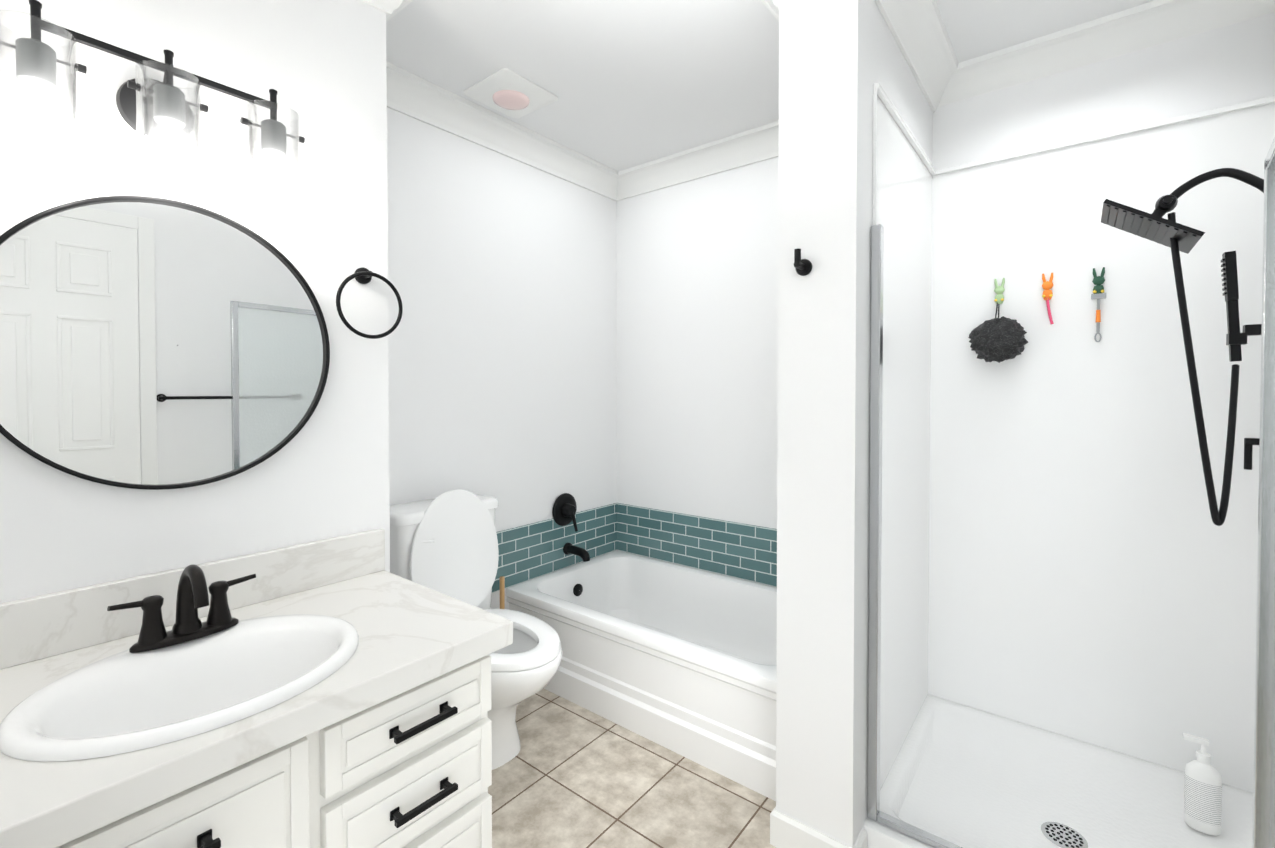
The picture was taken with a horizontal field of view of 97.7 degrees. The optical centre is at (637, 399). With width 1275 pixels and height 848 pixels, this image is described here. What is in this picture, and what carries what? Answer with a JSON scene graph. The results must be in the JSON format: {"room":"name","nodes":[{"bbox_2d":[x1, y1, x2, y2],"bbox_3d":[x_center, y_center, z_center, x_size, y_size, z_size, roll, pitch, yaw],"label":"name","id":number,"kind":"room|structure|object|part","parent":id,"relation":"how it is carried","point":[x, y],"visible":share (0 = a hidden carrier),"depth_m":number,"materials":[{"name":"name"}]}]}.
{"room":"bathroom","nodes":[
{"label":"bathroom","id":0,"kind":"room"},
{"bbox_2d":[0,0,389,602],"bbox_3d":[-1.319,0.031,1.289,0.600,2.440,1.220,1,1,38],"label":"wall","id":1,"kind":"structure","parent":0,"point":[319,66],"depth_m":1.30,"materials":[{"name":"white paint"}]},
{"bbox_2d":[0,0,304,197],"bbox_3d":[-0.955,-0.577,1.131,0.154,0.240,0.489,1,1,38],"label":"sconce","id":2,"kind":"object","parent":1,"relation":"attached to","point":[160,115],"visible":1,"depth_m":1.09,"materials":[{"name":"glass"}]},
{"bbox_2d":[0,196,329,489],"bbox_3d":[-0.989,-0.116,1.198,0.027,0.613,0.613,1,1,38],"label":"round mirror","id":3,"kind":"object","parent":1,"relation":"attached to","point":[151,343],"visible":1,"depth_m":1.16,"materials":[{"name":"silver glass"}]},
{"bbox_2d":[336,267,402,338],"bbox_3d":[-0.730,-0.260,1.504,0.050,0.195,0.178,1,1,38],"label":"towel ring","id":4,"kind":"object","parent":1,"relation":"attached to","point":[362,275],"visible":1,"depth_m":1.50,"materials":[{"name":"black metal"}]},
{"bbox_2d":[387,107,616,609],"bbox_3d":[-0.616,0.010,2.581,0.100,2.440,1.680,1,1,38],"label":"wall","id":5,"kind":"structure","parent":0,"point":[502,336],"depth_m":2.49,"materials":[{"name":"white paint"}]},
{"bbox_2d":[488,688,775,847],"bbox_3d":[0.034,1.276,1.310,2.720,0.050,2.900,1,1,38],"label":"floor","id":6,"kind":"structure","parent":0,"point":[571,775],"depth_m":1.75,"materials":[{"name":"tile"}]},
{"bbox_2d":[0,528,512,847],"bbox_3d":[-0.834,0.787,0.966,0.574,0.938,1.094,1,1,38],"label":"bathroom vanity","id":7,"kind":"object","parent":6,"relation":"on","point":[334,692],"visible":1,"depth_m":1.02,"materials":[{"name":"white paint"}]},
{"bbox_2d":[0,614,358,761],"bbox_3d":[-0.758,0.553,0.984,0.410,0.172,0.490,1,1,38],"label":"sink","id":8,"kind":"object","parent":7,"relation":"in","point":[144,702],"depth_m":0.98,"materials":[{"name":"white ceramic"}]},
{"bbox_2d":[107,564,255,652],"bbox_3d":[-0.853,0.391,1.069,0.141,0.149,0.230,1,1,38],"label":"faucet","id":9,"kind":"object","parent":7,"relation":"on","point":[188,631],"depth_m":1.08,"materials":[{"name":"black metal"}]},
{"bbox_2d":[0,528,384,669],"bbox_3d":[-1.051,0.426,1.132,0.021,0.115,1.094,1,1,38],"label":"backsplash","id":10,"kind":"structure","parent":7,"relation":"on","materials":[{"name":"stone"}]},
{"bbox_2d":[390,489,561,769],"bbox_3d":[-0.566,0.789,1.996,0.720,0.900,0.432,1,1,38],"label":"toilet","id":11,"kind":"object","parent":6,"relation":"on","point":[445,543],"visible":0.56,"depth_m":1.99,"materials":[{"name":"white ceramic"}]},
{"bbox_3d":[-0.756,0.625,2.144,0.234,0.455,0.432,1,1,38],"label":"tank","id":12,"kind":"part","parent":11,"relation":"part of","materials":[{"name":"white ceramic"}]},
{"bbox_3d":[-0.674,0.572,2.078,0.052,0.469,0.375,1,1,38],"label":"lid","id":13,"kind":"part","parent":11,"relation":"part of","materials":[{"name":"white ceramic"}]},
{"bbox_3d":[-0.494,0.823,1.939,0.524,0.030,0.375,1,1,38],"label":"seat","id":14,"kind":"part","parent":11,"relation":"part of","materials":[{"name":"white ceramic"}]},
{"bbox_2d":[500,576,504,608],"bbox_3d":[-0.582,0.998,2.398,0.124,0.470,0.124,1,1,38],"label":"plunger","id":15,"kind":"object","parent":6,"relation":"on","point":[502,592],"visible":0.08,"depth_m":2.39,"materials":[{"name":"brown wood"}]},
{"bbox_2d":[506,550,776,800],"bbox_3d":[0.181,1.045,2.413,1.378,0.375,0.779,1,1,38],"label":"bathtub","id":16,"kind":"object","parent":6,"relation":"on","point":[679,659],"visible":0.58,"depth_m":2.20,"materials":[{"name":"white ceramic"}]},
{"bbox_2d":[863,694,1252,847],"bbox_3d":[1.226,1.197,1.551,0.938,0.100,0.839,1,1,38],"label":"shower base","id":17,"kind":"object","parent":6,"relation":"on","point":[963,776],"visible":0.98,"depth_m":1.68,"materials":[{"name":"white plastic"}]},
{"bbox_2d":[1183,733,1221,835],"bbox_3d":[1.564,1.065,1.544,0.076,0.250,0.045,1,1,38],"label":"soap bottle","id":18,"kind":"object","parent":17,"relation":"on","point":[1203,797],"visible":1,"depth_m":1.53,"materials":[{"name":"white plastic"}]},
{"bbox_2d":[386,0,1153,171],"bbox_3d":[0.034,-1.214,1.271,2.720,0.050,2.900,1,1,38],"label":"ceiling","id":19,"kind":"structure","parent":0,"point":[630,83],"depth_m":1.93,"materials":[{"name":"white paint"}]},
{"bbox_2d":[362,0,412,21],"bbox_3d":[-0.948,-1.132,1.179,0.096,0.112,1.096,1,1,38],"label":"crown molding","id":20,"kind":"structure","parent":19,"relation":"attached to","point":[391,8],"depth_m":1.56,"materials":[{"name":"white paint"}]},
{"bbox_2d":[464,68,557,117],"bbox_3d":[-0.499,-1.184,2.202,0.270,0.039,0.270,1,1,38],"label":"ceiling vent","id":21,"kind":"object","parent":19,"relation":"in","point":[509,92],"visible":1,"depth_m":2.16,"materials":[{"name":"white paint"}]},
{"bbox_2d":[776,0,932,847],"bbox_3d":[0.759,0.022,1.845,0.210,2.440,0.930,1,1,38],"label":"wall","id":22,"kind":"structure","parent":0,"point":[814,167],"depth_m":1.48,"materials":[{"name":"white paint"}]},
{"bbox_2d":[761,0,788,21],"bbox_3d":[0.583,-1.142,1.828,0.126,0.112,0.906,1,1,38],"label":"crown molding","id":23,"kind":"structure","parent":22,"relation":"attached to","point":[772,5],"depth_m":1.64,"materials":[{"name":"white paint"}]},
{"bbox_2d":[794,248,811,275],"bbox_3d":[0.430,-0.361,1.471,0.044,0.062,0.054,1,1,38],"label":"robe hook","id":24,"kind":"object","parent":22,"relation":"attached to","point":[803,267],"visible":1,"depth_m":1.47,"materials":[{"name":"black metal"}]},
{"bbox_2d":[770,807,866,847],"bbox_3d":[0.513,1.199,1.553,0.234,0.095,0.162,1,1,38],"label":"baseboard","id":25,"kind":"structure","parent":22,"relation":"attached to","point":[786,831],"depth_m":1.51,"materials":[{"name":"white paint"}]},
{"bbox_2d":[876,95,931,789],"bbox_3d":[0.879,0.142,1.841,0.015,2.000,0.790,1,1,38],"label":"wall panel","id":26,"kind":"object","parent":22,"relation":"attached to","point":[904,199],"visible":0.64,"depth_m":1.81,"materials":[{"name":"white plastic"}]},
{"bbox_2d":[875,0,965,111],"bbox_3d":[0.850,-1.140,1.694,0.096,0.112,1.026,1,1,38],"label":"crown molding","id":27,"kind":"structure","parent":22,"relation":"attached to","point":[941,74],"depth_m":1.80,"materials":[{"name":"white paint"}]},
{"bbox_2d":[867,224,1274,847],"bbox_3d":[0.994,0.343,1.245,0.908,1.614,0.032,1,1,38],"label":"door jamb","id":28,"kind":"object","parent":22,"relation":"attached to","point":[875,536],"visible":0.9,"depth_m":1.50,"materials":[{"name":"silver metal"}]},
{"bbox_2d":[1252,137,1274,847],"bbox_3d":[0.971,0.342,0.824,0.022,1.587,0.667,1,1,44],"label":"door leaf","id":29,"kind":"structure","parent":22,"relation":"attached to","point":[1264,455],"depth_m":1.05,"materials":[{"name":"silver metal"}]},
{"bbox_2d":[1260,165,1274,847],"bbox_3d":[0.971,0.342,0.824,0.006,1.543,0.623,1,1,44],"label":"shower door frame","id":30,"kind":"object","parent":22,"relation":"attached to","point":[1269,677],"visible":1,"depth_m":1.01,"materials":[{"name":"silver metal"}]},
{"bbox_2d":[616,12,1274,586],"bbox_3d":[0.936,0.014,2.352,2.620,2.440,0.115,1,1,38],"label":"wall","id":31,"kind":"structure","parent":0,"point":[697,330],"depth_m":2.66,"materials":[{"name":"white paint"}]},
{"bbox_2d":[386,64,625,200],"bbox_3d":[-0.569,-1.152,2.462,0.096,0.112,1.580,1,1,38],"label":"crown molding","id":32,"kind":"structure","parent":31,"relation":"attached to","point":[409,94],"depth_m":2.39,"materials":[{"name":"white paint"}]},
{"bbox_2d":[492,503,616,592],"bbox_3d":[-0.394,0.719,2.787,0.008,0.263,0.900,1,1,38],"label":"wall tiles","id":33,"kind":"structure","parent":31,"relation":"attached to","point":[527,552],"depth_m":2.73,"materials":[{"name":"teal tile"}]},
{"bbox_2d":[552,493,589,561],"bbox_3d":[-0.309,0.636,2.763,0.151,0.325,0.164,1,1,38],"label":"tub faucet","id":34,"kind":"object","parent":33,"relation":"attached to","point":[564,509],"visible":1,"depth_m":2.77,"materials":[{"name":"black metal"}]},
{"bbox_2d":[617,503,776,586],"bbox_3d":[0.424,0.721,2.709,1.372,0.263,0.008,1,1,38],"label":"wall tile","id":35,"kind":"structure","parent":31,"relation":"attached to","point":[739,550],"depth_m":2.79,"materials":[{"name":"teal tile"}]},
{"bbox_2d":[618,120,778,197],"bbox_3d":[0.441,-1.155,2.609,1.260,0.112,0.096,1,1,38],"label":"crown molding","id":36,"kind":"structure","parent":31,"relation":"attached to","point":[761,143],"depth_m":2.70,"materials":[{"name":"white paint"}]},
{"bbox_2d":[928,103,1274,792],"bbox_3d":[1.482,0.141,1.859,0.910,2.000,0.015,1,1,38],"label":"wall panel","id":37,"kind":"object","parent":31,"relation":"attached to","point":[1092,573],"visible":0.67,"depth_m":1.82,"materials":[{"name":"white plastic"}]},
{"bbox_2d":[968,278,1027,362],"bbox_3d":[1.245,-0.278,1.927,0.176,0.303,0.160,1,1,38],"label":"loofah","id":38,"kind":"object","parent":37,"relation":"hanging from","point":[1001,339],"visible":1,"depth_m":1.89,"materials":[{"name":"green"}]},
{"bbox_2d":[1042,273,1053,323],"bbox_3d":[1.392,-0.342,1.892,0.035,0.175,0.029,1,1,38],"label":"hook","id":39,"kind":"object","parent":37,"relation":"hanging from","point":[1047,295],"visible":1,"depth_m":1.89,"materials":[{"name":"orange plastic"}]},
{"bbox_2d":[872,83,1274,225],"bbox_3d":[1.236,0.145,1.547,0.910,2.002,0.779,1,1,38],"label":"shower wall panel lip","id":40,"kind":"object","parent":37,"relation":"attached to","point":[878,90],"visible":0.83,"depth_m":1.72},
{"bbox_2d":[1091,267,1105,341],"bbox_3d":[1.496,-0.307,1.810,0.038,0.242,0.029,1,1,38],"label":"hook","id":41,"kind":"object","parent":37,"relation":"hanging from","point":[1098,291],"visible":1,"depth_m":1.81,"materials":[{"name":"green"}]},
{"bbox_2d":[962,0,1261,98],"bbox_3d":[1.464,-1.142,1.800,0.690,0.112,0.096,1,1,38],"label":"crown molding","id":42,"kind":"structure","parent":31,"relation":"attached to","point":[1156,22],"depth_m":1.78,"materials":[{"name":"white paint"}]},
{"bbox_2d":[1254,0,1274,16],"bbox_3d":[0.980,-1.121,0.524,0.096,0.112,2.700,1,1,38],"label":"crown molding","id":43,"kind":"structure","parent":31,"relation":"attached to","point":[1266,7],"depth_m":1.58,"materials":[{"name":"white paint"}]},
{"bbox_3d":[1.028,0.044,0.440,0.105,2.440,2.800,1,1,38],"label":"wall","id":44,"kind":"structure","parent":0,"visible":0},
{"bbox_3d":[1.600,0.151,1.262,0.015,2.000,0.775,1,1,38],"label":"wall panel","id":45,"kind":"object","parent":44,"relation":"attached to","visible":0},
{"bbox_2d":[1101,168,1263,525],"bbox_3d":[1.479,-0.127,1.456,0.420,0.890,0.373,1,1,38],"label":"shower head","id":46,"kind":"object","parent":45,"relation":"attached to","point":[1170,232],"visible":0.96,"depth_m":1.42}
]}

